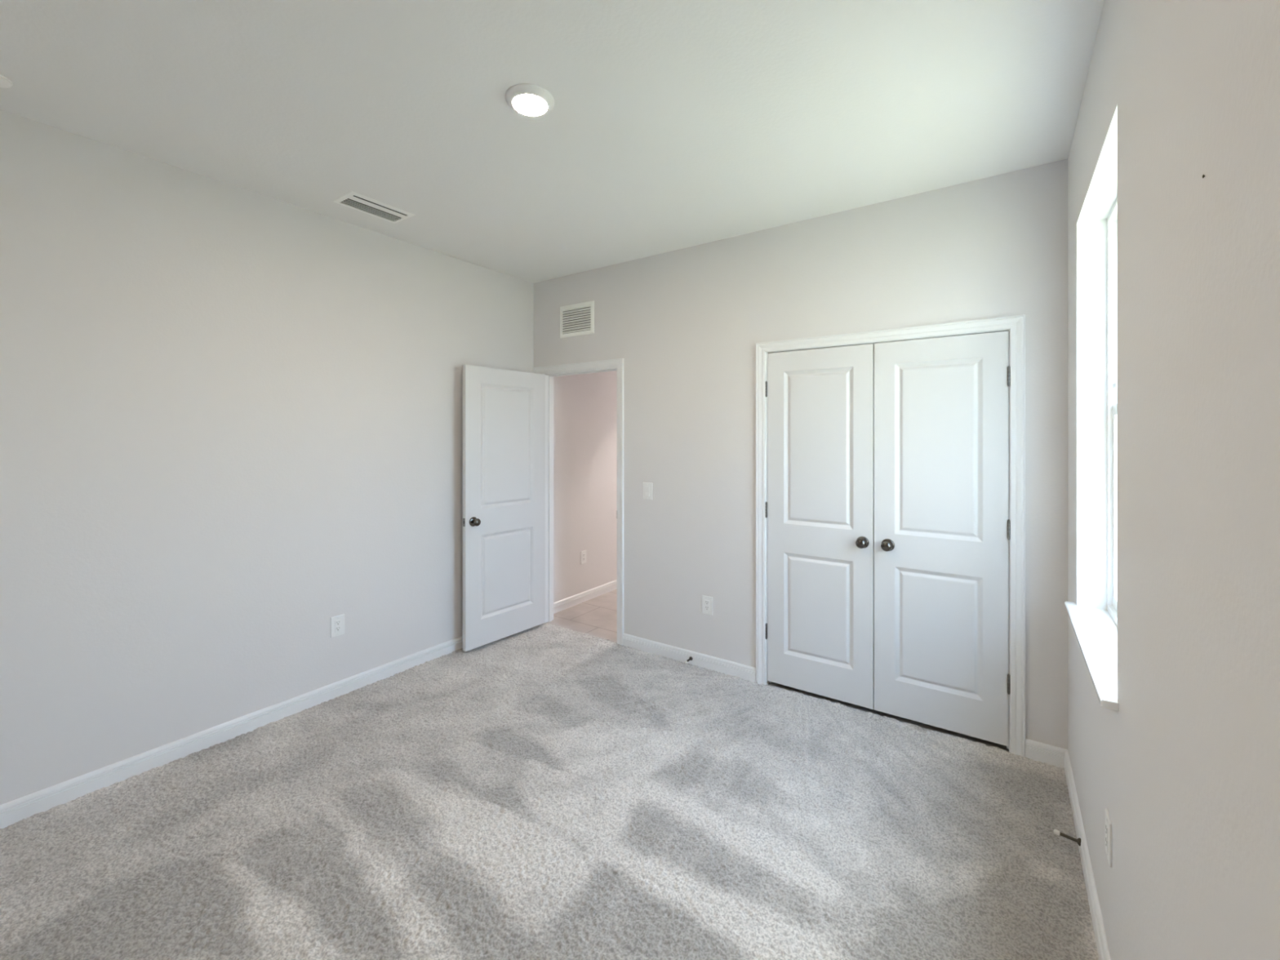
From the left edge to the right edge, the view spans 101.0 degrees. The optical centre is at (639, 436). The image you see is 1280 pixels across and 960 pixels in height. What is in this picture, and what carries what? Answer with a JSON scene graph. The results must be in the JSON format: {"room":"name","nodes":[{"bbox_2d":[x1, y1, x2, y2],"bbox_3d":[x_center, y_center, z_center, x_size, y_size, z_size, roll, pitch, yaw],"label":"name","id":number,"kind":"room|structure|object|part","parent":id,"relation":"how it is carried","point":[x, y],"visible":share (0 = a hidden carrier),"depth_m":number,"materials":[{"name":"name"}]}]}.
{"room":"empty bedroom","nodes":[
{"label":"empty bedroom","id":0,"kind":"room"},
{"bbox_2d":[0,109,617,804],"bbox_3d":[-1.011,0.125,4.209,0.150,2.760,6.620,0,0,35],"label":"wall","id":1,"kind":"structure","parent":0,"point":[231,416],"depth_m":2.57,"materials":[{"name":"paint"}]},
{"bbox_2d":[0,635,462,828],"bbox_3d":[-1.850,1.455,2.875,0.014,0.092,3.472,0,0,35],"label":"baseboard","id":2,"kind":"structure","parent":1,"relation":"attached to","point":[11,812],"depth_m":2.51,"materials":[{"name":"white paint"}]},
{"bbox_2d":[330,613,344,637],"bbox_3d":[-1.741,1.088,3.039,0.008,0.116,0.076,0,0,35],"label":"wall outlet","id":3,"kind":"object","parent":1,"relation":"attached to","point":[337,623],"visible":1,"depth_m":3.04,"materials":[{"name":"white plastic"}]},
{"bbox_2d":[334,619,341,632],"bbox_3d":[-1.739,1.088,3.038,0.003,0.067,0.033,0,0,35],"label":"receptacle","id":4,"kind":"object","parent":3,"relation":"attached to","point":[337,622],"depth_m":3.04,"materials":[{"name":"white plastic"}]},
{"bbox_2d":[580,550,586,564],"bbox_3d":[-0.512,1.093,4.794,0.008,0.116,0.076,0,0,35],"label":"wall outlet","id":5,"kind":"object","parent":1,"relation":"attached to","point":[583,553],"visible":1,"depth_m":4.78,"materials":[{"name":"white plastic"}]},
{"bbox_2d":[553,579,617,613],"bbox_3d":[0.071,1.455,5.632,0.014,0.092,3.048,0,0,35],"label":"baseboard","id":6,"kind":"structure","parent":1,"relation":"attached to","point":[570,602],"depth_m":4.79,"materials":[{"name":"white paint"}]},
{"bbox_2d":[0,589,1098,959],"bbox_3d":[0.416,1.565,3.267,3.898,0.168,6.950,0,0,35],"label":"floor","id":7,"kind":"structure","parent":0,"point":[545,791],"depth_m":1.98,"materials":[{"name":"carpet"}]},
{"bbox_2d":[0,0,1104,283],"bbox_3d":[-0.217,-1.314,2.174,3.698,0.120,4.372,0,0,35],"label":"ceiling","id":8,"kind":"structure","parent":0,"point":[671,125],"depth_m":1.95,"materials":[{"name":"paint"}]},
{"bbox_2d":[0,74,13,88],"bbox_3d":[-2.258,-1.246,1.838,0.094,0.016,0.094,0,0,35],"label":"smoke detector","id":9,"kind":"object","parent":8,"relation":"attached to","point":[5,82],"visible":1,"depth_m":1.85,"materials":[{"name":"white plastic"}]},
{"bbox_2d":[331,191,415,223],"bbox_3d":[-1.454,-1.248,2.893,0.206,0.011,0.356,0,0,35],"label":"ceiling vent","id":10,"kind":"object","parent":8,"relation":"in","point":[353,200],"visible":1,"depth_m":2.87,"materials":[{"name":"white metal"}]},
{"bbox_2d":[505,83,554,116],"bbox_3d":[-0.408,-1.242,1.961,0.179,0.023,0.179,0,0,35],"label":"recessed light","id":11,"kind":"object","parent":8,"relation":"in","point":[526,99],"visible":1,"depth_m":1.93,"materials":[{"name":"white plastic"}]},
{"bbox_2d":[512,94,547,115],"bbox_3d":[-0.408,-1.232,1.961,0.127,0.003,0.127,0,0,35],"label":"diffuser","id":12,"kind":"object","parent":11,"relation":"attached to","point":[525,104],"depth_m":1.96,"materials":[{"name":"white plastic"}]},
{"bbox_2d":[533,158,1067,749],"bbox_3d":[0.558,0.125,3.384,3.399,2.760,0.100,0,0,35],"label":"wall","id":13,"kind":"structure","parent":0,"point":[686,324],"depth_m":3.21,"materials":[{"name":"paint"}]},
{"bbox_2d":[462,364,545,651],"bbox_3d":[-0.983,0.486,3.894,0.162,1.960,0.736,0,0,38],"label":"door","id":14,"kind":"structure","parent":13,"relation":"in","point":[504,411],"depth_m":3.84,"materials":[{"name":"white paint"}]},
{"bbox_3d":[-1.125,0.586,3.628,0.054,0.053,0.053,0,0,38],"label":"knob","id":15,"kind":"part","parent":14,"relation":"part of","materials":[{"name":"brown metal"}]},
{"bbox_2d":[560,300,594,337],"bbox_3d":[-0.486,-0.897,4.038,0.346,0.245,0.009,0,0,35],"label":"air vent","id":16,"kind":"object","parent":13,"relation":"in","point":[577,319],"visible":1,"depth_m":4.03,"materials":[{"name":"white metal"}]},
{"bbox_2d":[533,358,623,645],"bbox_3d":[-0.464,0.469,4.080,0.906,2.065,0.118,0,0,35],"label":"door frame","id":17,"kind":"structure","parent":13,"relation":"attached to","point":[611,365],"depth_m":4.07,"materials":[{"name":"white paint"}]},
{"bbox_2d":[643,482,652,500],"bbox_3d":[0.052,0.377,3.666,0.078,0.118,0.010,0,0,35],"label":"light switch","id":18,"kind":"object","parent":13,"relation":"attached to","point":[647,486],"visible":1,"depth_m":3.66,"materials":[{"name":"white plastic"}]},
{"bbox_2d":[684,656,693,663],"bbox_3d":[0.313,1.453,3.429,0.025,0.025,0.076,0,0,35],"label":"door stop","id":19,"kind":"object","parent":13,"relation":"attached to","point":[690,657],"visible":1,"depth_m":3.44,"materials":[{"name":"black metal"}]},
{"bbox_2d":[702,595,712,615],"bbox_3d":[0.434,1.086,3.404,0.076,0.116,0.008,0,0,35],"label":"wall outlet","id":20,"kind":"object","parent":13,"relation":"attached to","point":[707,602],"visible":1,"depth_m":3.40,"materials":[{"name":"white plastic"}]},
{"bbox_2d":[704,600,709,610],"bbox_3d":[0.433,1.086,3.402,0.033,0.067,0.003,0,0,35],"label":"receptacle","id":21,"kind":"object","parent":20,"relation":"attached to","point":[706,602],"depth_m":3.40,"materials":[{"name":"white plastic"}]},
{"bbox_2d":[764,343,874,709],"bbox_3d":[1.001,0.483,3.005,0.603,1.974,0.098,0,0,35],"label":"door","id":22,"kind":"structure","parent":13,"relation":"in","point":[820,505],"depth_m":3.00,"materials":[{"name":"white paint"}]},
{"bbox_3d":[1.193,0.574,2.845,0.053,0.053,0.054,0,0,35],"label":"knob","id":23,"kind":"part","parent":22,"relation":"part of","materials":[{"name":"brown metal"}]},
{"bbox_2d":[622,633,1066,768],"bbox_3d":[0.902,1.455,3.077,2.485,0.092,0.014,0,0,35],"label":"baseboard","id":24,"kind":"structure","parent":13,"relation":"attached to","point":[1042,753],"depth_m":3.34,"materials":[{"name":"white paint"}]},
{"bbox_2d":[755,314,1025,757],"bbox_3d":[1.280,0.466,2.876,1.322,2.070,0.118,0,0,35],"label":"door frame","id":25,"kind":"structure","parent":13,"relation":"attached to","point":[1015,325],"depth_m":2.54,"materials":[{"name":"white paint"}]},
{"bbox_2d":[874,330,1010,746],"bbox_3d":[1.500,0.483,2.660,0.600,1.974,0.098,0,0,35],"label":"door","id":26,"kind":"structure","parent":13,"relation":"in","point":[942,524],"depth_m":2.66,"materials":[{"name":"white paint"}]},
{"bbox_3d":[1.297,0.574,2.773,0.053,0.053,0.054,0,0,35],"label":"knob","id":27,"kind":"part","parent":26,"relation":"part of","materials":[{"name":"brown metal"}]},
{"bbox_2d":[1067,0,1279,959],"bbox_3d":[1.279,0.125,1.262,0.198,2.760,4.372,0,0,35],"label":"wall","id":28,"kind":"structure","parent":0,"point":[1185,771],"depth_m":0.83,"materials":[{"name":"paint"}]},
{"bbox_2d":[1053,829,1080,845],"bbox_3d":[1.535,1.438,1.896,0.077,0.027,0.025,0,0,39],"label":"door stop","id":29,"kind":"object","parent":28,"relation":"attached to","point":[1077,841],"visible":1,"depth_m":1.89,"materials":[{"name":"metal"}]},
{"bbox_3d":[1.537,1.436,1.892,0.053,0.012,0.012,7,4,34],"label":"rod","id":30,"kind":"part","parent":29,"relation":"part of","materials":[{"name":"metal"}]},
{"bbox_2d":[1064,749,1111,959],"bbox_3d":[0.936,1.455,0.952,0.014,0.092,3.472,0,0,35],"label":"baseboard","id":31,"kind":"structure","parent":28,"relation":"attached to","point":[1103,951],"depth_m":1.74,"materials":[{"name":"white paint"}]},
{"bbox_2d":[1064,103,1118,711],"bbox_3d":[1.544,-0.079,1.678,0.232,1.533,0.980,0,0,35],"label":"window","id":32,"kind":"structure","parent":28,"relation":"in","point":[1094,618],"depth_m":2.04,"materials":[{"name":"white plastic"}]},
{"bbox_3d":[1.543,0.677,1.678,0.228,0.020,0.980,0,0,35],"label":"sill","id":33,"kind":"part","parent":32,"relation":"part of","materials":[{"name":"wood"}]},
{"bbox_3d":[1.574,-0.089,1.640,0.073,1.513,0.912,0,0,35],"label":"frame","id":34,"kind":"part","parent":32,"relation":"part of","materials":[{"name":"white plastic"}]},
{"bbox_3d":[1.565,0.260,1.646,0.026,0.766,0.868,0,0,35],"label":"sash","id":35,"kind":"part","parent":32,"relation":"part of","materials":[{"name":"white plastic"}]},
{"bbox_2d":[1105,808,1111,867],"bbox_3d":[1.274,1.089,1.436,0.008,0.116,0.076,0,0,35],"label":"wall outlet","id":36,"kind":"object","parent":28,"relation":"attached to","point":[1108,821],"visible":1,"depth_m":1.42,"materials":[{"name":"white plastic"}]},
{"bbox_2d":[1105,821,1108,853],"bbox_3d":[1.273,1.089,1.437,0.003,0.067,0.033,0,0,35],"label":"receptacle","id":37,"kind":"object","parent":36,"relation":"attached to","point":[1106,822],"depth_m":1.43,"materials":[{"name":"white plastic"}]}
]}

